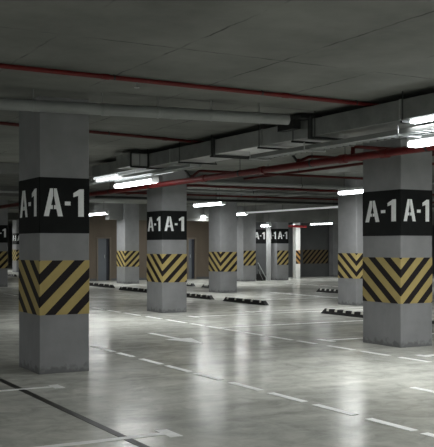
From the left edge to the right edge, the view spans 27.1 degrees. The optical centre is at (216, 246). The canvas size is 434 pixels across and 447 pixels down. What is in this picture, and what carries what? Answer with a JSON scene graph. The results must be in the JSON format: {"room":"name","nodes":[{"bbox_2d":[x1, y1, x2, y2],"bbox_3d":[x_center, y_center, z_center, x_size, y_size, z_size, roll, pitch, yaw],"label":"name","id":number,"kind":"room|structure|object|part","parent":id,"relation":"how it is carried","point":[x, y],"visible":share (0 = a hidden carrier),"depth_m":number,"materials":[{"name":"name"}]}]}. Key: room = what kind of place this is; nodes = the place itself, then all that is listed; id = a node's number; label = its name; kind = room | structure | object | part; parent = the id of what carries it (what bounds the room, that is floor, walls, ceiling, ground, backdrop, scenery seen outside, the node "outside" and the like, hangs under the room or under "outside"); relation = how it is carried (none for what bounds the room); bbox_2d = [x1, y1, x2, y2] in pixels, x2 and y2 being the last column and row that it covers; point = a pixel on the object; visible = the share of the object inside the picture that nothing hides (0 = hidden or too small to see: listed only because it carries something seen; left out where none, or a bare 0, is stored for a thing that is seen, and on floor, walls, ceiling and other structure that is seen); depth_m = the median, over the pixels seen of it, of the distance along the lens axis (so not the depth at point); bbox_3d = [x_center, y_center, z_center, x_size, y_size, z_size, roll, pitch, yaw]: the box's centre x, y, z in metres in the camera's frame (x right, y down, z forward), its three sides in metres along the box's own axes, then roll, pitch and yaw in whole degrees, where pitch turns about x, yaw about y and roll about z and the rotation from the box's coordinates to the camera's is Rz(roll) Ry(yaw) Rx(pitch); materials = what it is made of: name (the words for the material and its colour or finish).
{"room":"parking garage","nodes":[
{"label":"parking garage","id":0,"kind":"room"},
{"bbox_2d":[8,227,11,263],"bbox_3d":[-23.238,-0.040,76.527,62.000,3.680,0.300,0,0,-29],"label":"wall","id":1,"kind":"structure","parent":0,"point":[9,228],"depth_m":79.17,"materials":[{"name":"concrete"}]},
{"bbox_2d":[0,264,433,446],"bbox_3d":[-1.967,1.650,38.411,62.000,0.300,87.000,0,0,-29],"label":"floor","id":2,"kind":"structure","parent":0,"point":[129,396],"depth_m":10.11,"materials":[{"name":"concrete"}]},
{"bbox_2d":[0,200,7,286],"bbox_3d":[-8.373,-0.140,34.184,0.635,3.280,0.855,0,0,-29],"label":"concrete column","id":3,"kind":"structure","parent":2,"relation":"on","point":[4,211],"depth_m":33.90,"materials":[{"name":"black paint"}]},
{"bbox_2d":[12,220,18,271],"bbox_3d":[-11.868,-0.140,54.089,0.635,3.280,0.855,0,0,-29],"label":"concrete column","id":4,"kind":"structure","parent":2,"relation":"on","point":[15,223],"depth_m":53.75,"materials":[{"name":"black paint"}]},
{"bbox_2d":[0,384,64,391],"bbox_3d":[-4.320,1.498,8.219,6.055,0.004,0.242,0,0,-29],"label":"bay line","id":5,"kind":"object","parent":2,"relation":"on","point":[56,385],"visible":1,"depth_m":9.58,"materials":[{"name":"paint"}]},
{"bbox_2d":[19,96,88,373],"bbox_3d":[-2.017,-0.140,11.097,0.635,3.280,0.835,0,0,-29],"label":"concrete column","id":6,"kind":"structure","parent":2,"relation":"on","point":[53,147],"depth_m":10.76,"materials":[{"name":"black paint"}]},
{"bbox_2d":[0,378,149,446],"bbox_3d":[-4.242,1.498,13.379,0.070,0.002,44.500,0,0,-29],"label":"joint","id":7,"kind":"object","parent":2,"relation":"on","point":[135,442],"visible":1,"depth_m":8.00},
{"bbox_2d":[89,282,114,287],"bbox_3d":[-4.427,1.442,34.089,0.160,0.117,2.578,0,0,-29],"label":"wheel stop","id":8,"kind":"object","parent":2,"relation":"on","point":[90,284],"visible":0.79,"depth_m":33.80,"materials":[{"name":"black rubber"}]},
{"bbox_2d":[36,429,182,446],"bbox_3d":[-2.985,1.498,5.792,6.055,0.004,0.294,0,0,-29],"label":"bay line","id":9,"kind":"object","parent":2,"relation":"on","point":[166,432],"visible":1,"depth_m":7.03,"materials":[{"name":"paint"}]},
{"bbox_2d":[117,203,138,283],"bbox_3d":[-3.689,-0.140,37.222,0.638,3.280,0.888,0,0,-29],"label":"concrete column","id":10,"kind":"structure","parent":2,"relation":"on","point":[127,228],"depth_m":36.87,"materials":[{"name":"grey concrete"}]},
{"bbox_2d":[119,287,146,292],"bbox_3d":[-2.813,1.442,30.536,0.160,0.117,2.343,0,0,-29],"label":"wheel stop","id":11,"kind":"object","parent":2,"relation":"on","point":[120,288],"visible":0.78,"depth_m":30.40,"materials":[{"name":"black rubber"}]},
{"bbox_2d":[147,170,186,312],"bbox_3d":[-1.171,-0.140,20.911,0.635,3.280,0.855,0,0,-29],"label":"concrete column","id":12,"kind":"structure","parent":2,"relation":"on","point":[167,205],"depth_m":20.58,"materials":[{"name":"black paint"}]},
{"bbox_2d":[148,333,202,343],"bbox_3d":[-0.691,1.498,14.805,0.480,0.004,1.947,0,0,-29],"label":"floor marking","id":13,"kind":"object","parent":2,"relation":"on","point":[174,338],"depth_m":14.55,"materials":[{"name":"paint"}]},
{"bbox_2d":[187,293,214,299],"bbox_3d":[-0.575,1.442,26.404,0.160,0.117,1.830,0,0,-29],"label":"wheel stop","id":14,"kind":"object","parent":2,"relation":"on","point":[190,295],"visible":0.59,"depth_m":26.12,"materials":[{"name":"black rubber"}]},
{"bbox_2d":[3,293,430,361],"bbox_3d":[-2.042,1.497,20.331,0.085,0.004,19.734,0,0,-29],"label":"dashed line","id":15,"kind":"object","parent":2,"relation":"on","point":[3,293],"visible":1,"depth_m":14.71,"materials":[{"name":"paint"}]},
{"bbox_2d":[209,193,236,292],"bbox_3d":[0.190,-0.140,29.848,0.628,3.280,0.808,0,0,-29],"label":"concrete column","id":16,"kind":"structure","parent":2,"relation":"on","point":[222,218],"depth_m":29.53,"materials":[{"name":"grey concrete"}]},
{"bbox_2d":[223,297,268,304],"bbox_3d":[0.749,1.442,24.064,0.160,0.117,2.178,0,0,-29],"label":"wheel stop","id":17,"kind":"object","parent":2,"relation":"on","point":[228,299],"visible":1,"depth_m":23.90,"materials":[{"name":"black rubber"}]},
{"bbox_2d":[237,206,255,281],"bbox_3d":[1.250,-0.140,39.477,0.640,3.280,0.704,0,0,-29],"label":"concrete column","id":18,"kind":"structure","parent":2,"relation":"on","point":[246,224],"depth_m":39.20,"materials":[{"name":"grey concrete"}]},
{"bbox_2d":[189,311,318,316],"bbox_3d":[1.206,1.498,20.318,4.055,0.004,0.432,0,0,-29],"label":"dashed floor line","id":19,"kind":"object","parent":2,"relation":"on","point":[308,311],"visible":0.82,"depth_m":19.98,"materials":[{"name":"paint"}]},
{"bbox_2d":[256,222,265,273],"bbox_3d":[1.874,-0.140,42.189,0.735,3.280,0.515,0,0,-29],"label":"concrete column","id":20,"kind":"structure","parent":2,"relation":"on","point":[260,231],"depth_m":41.99,"materials":[{"name":"grey paint"}]},
{"bbox_2d":[256,263,266,280],"bbox_3d":[1.992,1.094,40.019,0.520,0.812,0.082,0,0,-29],"label":"stair handrail","id":21,"kind":"object","parent":2,"relation":"on","point":[259,277],"visible":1,"depth_m":39.97,"materials":[{"name":"metal"}]},
{"bbox_3d":[1.957,1.350,40.029,0.470,0.300,0.030,0,0,-29],"label":"kick panel","id":22,"kind":"part","parent":21,"relation":"part of","materials":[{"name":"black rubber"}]},
{"bbox_2d":[90,346,433,437],"bbox_3d":[0.010,1.497,10.204,0.085,0.004,7.800,0,0,-29],"label":"dashed line","id":23,"kind":"object","parent":2,"relation":"on","point":[101,348],"visible":1,"depth_m":8.94,"materials":[{"name":"paint"}]},
{"bbox_2d":[266,222,270,279],"bbox_3d":[2.314,-0.140,40.409,0.160,3.280,0.160,0,0,-29],"label":"pillar","id":24,"kind":"structure","parent":2,"relation":"on","point":[268,229],"depth_m":40.34,"materials":[{"name":"grey paint"}]},
{"bbox_2d":[271,222,288,279],"bbox_3d":[2.793,-0.140,41.015,0.635,3.280,0.755,0,0,-29],"label":"concrete column","id":25,"kind":"structure","parent":2,"relation":"on","point":[279,230],"depth_m":40.71,"materials":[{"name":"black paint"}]},
{"bbox_2d":[211,320,362,328],"bbox_3d":[2.246,1.498,17.943,5.255,0.004,0.396,0,0,-29],"label":"dashed floor line","id":26,"kind":"object","parent":2,"relation":"on","point":[356,320],"visible":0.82,"depth_m":17.37,"materials":[{"name":"paint"}]},
{"bbox_2d":[293,223,299,277],"bbox_3d":[3.816,-0.140,43.175,0.260,3.280,0.265,0,0,-29],"label":"pillar","id":27,"kind":"structure","parent":2,"relation":"on","point":[296,231],"depth_m":43.07,"materials":[{"name":"paint"}]},
{"bbox_2d":[244,307,361,311],"bbox_3d":[2.909,1.498,21.975,5.055,0.004,0.330,0,0,-29],"label":"dashed floor line","id":28,"kind":"object","parent":2,"relation":"on","point":[351,307],"visible":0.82,"depth_m":21.54,"materials":[{"name":"paint"}]},
{"bbox_2d":[274,292,337,297],"bbox_3d":[2.895,1.497,27.660,0.260,0.004,4.334,0,0,-29],"label":"dashed line","id":29,"kind":"object","parent":2,"relation":"on","point":[274,292],"visible":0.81,"depth_m":27.24,"materials":[{"name":"paint"}]},
{"bbox_2d":[316,288,337,292],"bbox_3d":[3.751,1.442,29.542,0.160,0.117,1.509,0,0,-29],"label":"wheel stop","id":30,"kind":"object","parent":2,"relation":"on","point":[319,289],"visible":0.62,"depth_m":29.60,"materials":[{"name":"black rubber"}]},
{"bbox_2d":[329,223,337,276],"bbox_3d":[6.250,-0.140,46.117,1.000,3.280,0.350,0,0,-29],"label":"wall pier","id":31,"kind":"object","parent":2,"relation":"on","point":[333,228],"visible":0.31,"depth_m":45.83,"materials":[{"name":"paint"}]},
{"bbox_2d":[321,308,362,317],"bbox_3d":[2.822,1.442,19.660,0.160,0.117,1.700,0,0,-29],"label":"wheel stop","id":32,"kind":"object","parent":2,"relation":"on","point":[326,310],"visible":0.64,"depth_m":19.66,"materials":[{"name":"black rubber"}]},
{"bbox_2d":[338,179,362,305],"bbox_3d":[3.627,-0.140,23.373,0.628,3.280,0.788,0,0,-29],"label":"concrete column","id":33,"kind":"structure","parent":2,"relation":"on","point":[350,206],"depth_m":23.09,"materials":[{"name":"grey concrete"}]},
{"bbox_2d":[316,333,433,341],"bbox_3d":[3.117,1.498,15.208,3.255,0.004,0.409,0,0,-29],"label":"floor marking line","id":34,"kind":"object","parent":2,"relation":"on","point":[432,333],"visible":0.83,"depth_m":14.55,"materials":[{"name":"paint"}]},
{"bbox_2d":[363,137,431,347],"bbox_3d":[2.784,-0.140,13.924,0.635,3.280,0.915,0,0,-29],"label":"concrete column","id":35,"kind":"structure","parent":2,"relation":"on","point":[397,190],"depth_m":13.60,"materials":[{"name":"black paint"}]},
{"bbox_2d":[409,387,433,392],"bbox_3d":[2.219,1.498,9.355,0.090,0.004,0.568,0,0,-29],"label":"lone dash","id":36,"kind":"object","parent":2,"relation":"on","point":[417,388],"visible":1,"depth_m":9.45,"materials":[{"name":"paint"}]},
{"bbox_2d":[415,354,433,356],"bbox_3d":[4.120,1.498,13.104,3.055,0.004,0.240,0,0,-29],"label":"floor marking line","id":37,"kind":"object","parent":2,"relation":"on","point":[432,354],"visible":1,"depth_m":12.41,"materials":[{"name":"paint"}]},
{"bbox_2d":[0,0,433,226],"bbox_3d":[-1.967,-1.830,38.411,62.000,0.100,87.000,0,0,-29],"label":"ceiling","id":38,"kind":"structure","parent":0,"point":[371,51],"depth_m":8.59,"materials":[{"name":"grey concrete"}]},
{"bbox_2d":[0,190,18,192],"bbox_3d":[-9.785,-1.578,20.510,14.900,0.403,0.086,0,0,-29],"label":"pipe","id":39,"kind":"object","parent":38,"relation":"hanging from","point":[1,191],"visible":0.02,"depth_m":22.98,"materials":[{"name":"metal"}]},
{"bbox_2d":[8,213,18,219],"bbox_3d":[-7.656,-1.595,48.606,62.000,0.390,0.350,0,0,-29],"label":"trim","id":40,"kind":"structure","parent":38,"relation":"attached to","point":[11,216],"depth_m":46.78,"materials":[{"name":"concrete"}]},
{"bbox_2d":[8,201,108,210],"bbox_3d":[-16.688,-1.620,29.894,27.990,0.340,0.350,0,0,-29],"label":"trim","id":41,"kind":"structure","parent":38,"relation":"attached to","point":[92,206],"depth_m":36.27,"materials":[{"name":"concrete"}]},
{"bbox_2d":[89,211,108,215],"bbox_3d":[-4.830,-1.520,35.742,0.156,0.519,2.525,0,0,-29],"label":"lamp","id":42,"kind":"object","parent":38,"relation":"hanging from","point":[97,212],"visible":0.58,"depth_m":35.22,"materials":[{"name":"white plastic"}]},
{"bbox_2d":[0,121,205,142],"bbox_3d":[-1.666,-1.746,13.822,5.357,0.067,0.060,0,0,-40],"label":"pipe","id":43,"kind":"object","parent":38,"relation":"hanging from","point":[1,123],"visible":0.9,"depth_m":14.10,"materials":[{"name":"red metal"}]},
{"bbox_2d":[0,89,289,124],"bbox_3d":[-0.959,-1.649,10.565,3.977,0.262,0.147,0,0,-22],"label":"drain pipe","id":44,"kind":"object","parent":38,"relation":"hanging from","point":[103,109],"visible":1,"depth_m":10.54,"materials":[{"name":"grey metal"}]},
{"bbox_2d":[0,63,378,105],"bbox_3d":[0.228,-1.722,10.048,6.533,0.116,0.063,0,0,-31],"label":"pipe","id":45,"kind":"object","parent":38,"relation":"hanging from","point":[2,66],"visible":0.89,"depth_m":9.62,"materials":[{"name":"red metal"}]},
{"bbox_2d":[193,188,225,206],"bbox_3d":[-0.242,-1.520,27.522,0.156,0.519,1.847,0,0,-29],"label":"lamp","id":46,"kind":"object","parent":38,"relation":"hanging from","point":[205,203],"visible":0.81,"depth_m":27.44,"materials":[{"name":"grey plastic"}]},
{"bbox_2d":[0,145,433,208],"bbox_3d":[-1.942,-1.506,20.102,0.136,0.547,31.000,0,0,-29],"label":"pipe","id":47,"kind":"object","parent":38,"relation":"hanging from","point":[384,152],"visible":0.81,"depth_m":14.68,"materials":[{"name":"red metal"}]},
{"bbox_2d":[189,170,362,179],"bbox_3d":[1.880,-1.423,18.861,5.535,0.186,0.070,0,0,-29],"label":"pipe","id":48,"kind":"object","parent":47,"relation":"attached to","point":[197,171],"visible":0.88,"depth_m":18.66,"materials":[{"name":"red metal"}]},
{"bbox_2d":[296,155,433,164],"bbox_3d":[2.845,-1.401,15.182,3.635,0.150,0.070,0,0,-29],"label":"pipe","id":49,"kind":"object","parent":47,"relation":"attached to","point":[308,156],"visible":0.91,"depth_m":14.44,"materials":[{"name":"red metal"}]},
{"bbox_2d":[351,145,433,153],"bbox_3d":[3.446,-1.413,13.900,3.435,0.146,0.070,0,0,-29],"label":"pipe","id":50,"kind":"object","parent":47,"relation":"attached to","point":[355,146],"visible":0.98,"depth_m":13.17,"materials":[{"name":"metal"}]},
{"bbox_2d":[0,162,433,188],"bbox_3d":[5.642,-1.675,24.776,62.000,0.230,0.350,0,0,-29],"label":"beam","id":51,"kind":"structure","parent":38,"relation":"attached to","point":[5,168],"depth_m":22.13,"materials":[{"name":"concrete"}]},
{"bbox_2d":[0,186,433,208],"bbox_3d":[2.177,-1.635,30.985,62.000,0.310,0.350,0,0,-29],"label":"trim","id":52,"kind":"structure","parent":38,"relation":"attached to","point":[1,187],"depth_m":29.29,"materials":[{"name":"concrete"}]},
{"bbox_2d":[237,211,248,214],"bbox_3d":[0.914,-1.524,35.916,0.156,0.512,1.096,0,0,-29],"label":"lamp","id":53,"kind":"object","parent":38,"relation":"hanging from","point":[242,212],"visible":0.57,"depth_m":35.53,"materials":[{"name":"white plastic"}]},
{"bbox_2d":[89,154,433,199],"bbox_3d":[-1.403,-1.699,25.498,0.065,0.162,21.900,0,0,-29],"label":"pipe","id":54,"kind":"object","parent":38,"relation":"hanging from","point":[360,163],"visible":0.23,"depth_m":19.44,"materials":[{"name":"red metal"}]},
{"bbox_2d":[92,91,433,177],"bbox_3d":[0.150,-1.600,14.230,1.030,0.360,10.820,0,0,-29],"label":"air duct","id":55,"kind":"object","parent":38,"relation":"hanging from","point":[384,117],"visible":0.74,"depth_m":12.68,"materials":[{"name":"metal"}]},
{"bbox_2d":[93,173,118,179],"bbox_3d":[-2.279,-1.438,18.428,0.100,0.052,1.187,0,0,-29],"label":"lamp","id":56,"kind":"object","parent":55,"relation":"attached to","point":[114,174],"visible":1,"depth_m":18.32,"materials":[{"name":"grey plastic"}]},
{"bbox_2d":[116,151,148,169],"bbox_3d":[-1.573,-1.580,16.629,0.360,0.290,0.720,0,0,-29],"label":"air duct","id":57,"kind":"object","parent":55,"relation":"attached to","point":[133,160],"depth_m":16.36,"materials":[{"name":"grey metal"}]},
{"bbox_2d":[114,175,158,187],"bbox_3d":[-1.649,-1.353,18.182,0.156,0.224,1.902,0,0,-29],"label":"lamp","id":58,"kind":"object","parent":55,"relation":"hanging from","point":[152,179],"visible":0.88,"depth_m":17.96,"materials":[{"name":"grey plastic"}]},
{"bbox_2d":[89,163,200,185],"bbox_3d":[-1.960,-1.413,18.144,0.220,0.105,6.565,0,0,-29],"label":"cable tray","id":59,"kind":"object","parent":55,"relation":"hanging from","point":[186,166],"visible":0.82,"depth_m":16.95,"materials":[{"name":"metal"}]},
{"bbox_2d":[277,114,321,131],"bbox_3d":[1.096,-1.670,12.236,0.360,0.180,0.650,0,0,-29],"label":"motor","id":60,"kind":"object","parent":55,"relation":"on","point":[295,120],"visible":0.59,"depth_m":12.03,"materials":[{"name":"metal"}]},
{"bbox_2d":[249,123,433,160],"bbox_3d":[1.708,-1.357,11.551,0.360,0.115,4.484,0,0,-29],"label":"cable tray","id":61,"kind":"object","parent":55,"relation":"hanging from","point":[417,131],"visible":1,"depth_m":11.50,"materials":[{"name":"grey paint"}]},
{"bbox_3d":[1.830,-1.347,11.619,0.020,0.055,4.484,0,0,-29],"label":"rail","id":62,"kind":"part","parent":61,"relation":"part of","materials":[{"name":"grey metal"}]},
{"bbox_2d":[406,133,433,147],"bbox_3d":[2.514,-1.338,10.721,0.156,0.254,0.602,0,0,-29],"label":"lamp","id":63,"kind":"object","parent":55,"relation":"hanging from","point":[426,139],"visible":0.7,"depth_m":10.75,"materials":[{"name":"grey"}]},
{"bbox_2d":[409,115,433,123],"bbox_3d":[2.373,-1.438,10.092,0.100,0.052,0.550,0,0,-29],"label":"lamp","id":64,"kind":"object","parent":55,"relation":"attached to","point":[430,117],"visible":1,"depth_m":10.13,"materials":[{"name":"grey"}]},
{"bbox_2d":[95,196,433,207],"bbox_3d":[7.613,-1.551,30.478,25.000,0.458,0.076,0,0,-29],"label":"pipe","id":65,"kind":"object","parent":38,"relation":"hanging from","point":[109,197],"visible":0.48,"depth_m":26.48,"materials":[{"name":"metal"}]},
{"bbox_2d":[260,223,271,226],"bbox_3d":[2.156,-1.337,39.600,0.156,0.887,0.700,0,0,-29],"label":"lamp","id":66,"kind":"object","parent":38,"relation":"hanging from","point":[266,224],"visible":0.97,"depth_m":39.42,"materials":[{"name":"white"}]},
{"bbox_2d":[105,203,433,224],"bbox_3d":[10.370,-1.455,45.022,34.010,0.670,0.400,0,0,-29],"label":"trim","id":67,"kind":"structure","parent":38,"relation":"attached to","point":[115,209],"depth_m":40.42,"materials":[{"name":"concrete"}]},
{"bbox_2d":[115,192,433,203],"bbox_3d":[8.309,-1.575,29.231,25.000,0.410,0.060,0,0,-29],"label":"pipe","id":68,"kind":"object","parent":38,"relation":"hanging from","point":[143,193],"visible":0.44,"depth_m":25.02,"materials":[{"name":"red metal"}]},
{"bbox_2d":[221,187,327,198],"bbox_3d":[1.776,-1.690,26.690,0.300,0.220,6.761,0,0,-29],"label":"trim","id":69,"kind":"structure","parent":38,"relation":"attached to","point":[240,194],"depth_m":27.41,"materials":[{"name":"metal"}]},
{"bbox_2d":[143,189,433,199],"bbox_3d":[8.616,-1.611,28.681,25.000,0.338,0.076,0,0,-29],"label":"pipe","id":70,"kind":"object","parent":38,"relation":"hanging from","point":[188,190],"visible":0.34,"depth_m":24.48,"materials":[{"name":"metal"}]},
{"bbox_2d":[246,196,337,212],"bbox_3d":[2.728,-1.550,32.665,0.100,0.459,6.272,0,0,-29],"label":"lamp trunking","id":71,"kind":"object","parent":38,"relation":"hanging from","point":[333,206],"visible":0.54,"depth_m":32.57,"materials":[{"name":"white metal"}]},
{"bbox_2d":[288,223,306,227],"bbox_3d":[3.672,-1.331,41.244,1.005,0.898,0.119,0,0,-29],"label":"pipe","id":72,"kind":"object","parent":38,"relation":"hanging from","point":[302,225],"visible":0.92,"depth_m":41.25,"materials":[{"name":"red metal"}]},
{"bbox_2d":[187,184,433,195],"bbox_3d":[9.575,-1.599,26.963,25.000,0.362,0.065,0,0,-29],"label":"pipe","id":73,"kind":"object","parent":38,"relation":"hanging from","point":[188,185],"visible":0.69,"depth_m":22.22,"materials":[{"name":"red metal"}]},
{"bbox_2d":[187,180,433,205],"bbox_3d":[2.788,-1.688,27.837,0.108,0.184,21.900,0,0,-29],"label":"pipe","id":74,"kind":"object","parent":38,"relation":"hanging from","point":[188,204],"visible":0.11,"depth_m":28.53,"materials":[{"name":"red metal"}]},
{"bbox_2d":[188,180,433,192],"bbox_3d":[9.738,-1.623,26.670,25.000,0.314,0.108,0,0,-29],"label":"pipe","id":75,"kind":"object","parent":38,"relation":"hanging from","point":[213,182],"visible":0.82,"depth_m":21.95,"materials":[{"name":"red metal"}]},
{"bbox_2d":[246,193,433,211],"bbox_3d":[3.986,-1.660,34.553,0.300,0.280,18.340,0,0,-29],"label":"trim","id":76,"kind":"structure","parent":38,"relation":"attached to","point":[267,207],"depth_m":37.01,"materials":[{"name":"concrete"}]},
{"bbox_2d":[337,187,362,194],"bbox_3d":[3.234,-1.520,21.293,0.156,0.519,1.068,0,0,-29],"label":"lamp","id":77,"kind":"object","parent":38,"relation":"hanging from","point":[356,190],"visible":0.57,"depth_m":21.29,"materials":[{"name":"grey plastic"}]},
{"bbox_2d":[89,211,433,278],"bbox_3d":[8.792,-0.140,47.850,34.010,3.280,0.200,0,0,-29],"label":"wall","id":78,"kind":"structure","parent":0,"point":[98,226],"depth_m":42.39,"materials":[{"name":"brown paint"}]},
{"bbox_2d":[96,237,110,280],"bbox_3d":[-5.049,0.528,40.045,0.690,1.944,0.142,0,0,-29],"label":"door","id":79,"kind":"structure","parent":78,"relation":"in","point":[103,244],"depth_m":40.03,"materials":[{"name":"grey paint"}]},
{"bbox_2d":[187,237,195,278],"bbox_3d":[-1.208,0.528,42.188,0.475,1.944,0.142,0,0,-29],"label":"door","id":80,"kind":"structure","parent":78,"relation":"in","point":[191,242],"depth_m":42.19,"materials":[{"name":"grey paint"}]},
{"bbox_2d":[89,272,433,280],"bbox_3d":[8.845,1.450,47.754,34.010,0.100,0.020,0,0,-29],"label":"baseboard","id":81,"kind":"structure","parent":78,"relation":"attached to","point":[112,279],"depth_m":42.58,"materials":[{"name":"grey paint"}]},
{"bbox_2d":[303,250,327,263],"bbox_3d":[5.001,0.490,45.613,1.546,0.700,0.011,0,0,-29],"label":"hazard stripes","id":82,"kind":"object","parent":78,"relation":"attached to","point":[309,256],"visible":1,"depth_m":45.60,"materials":[{"name":"paint"}]}
]}

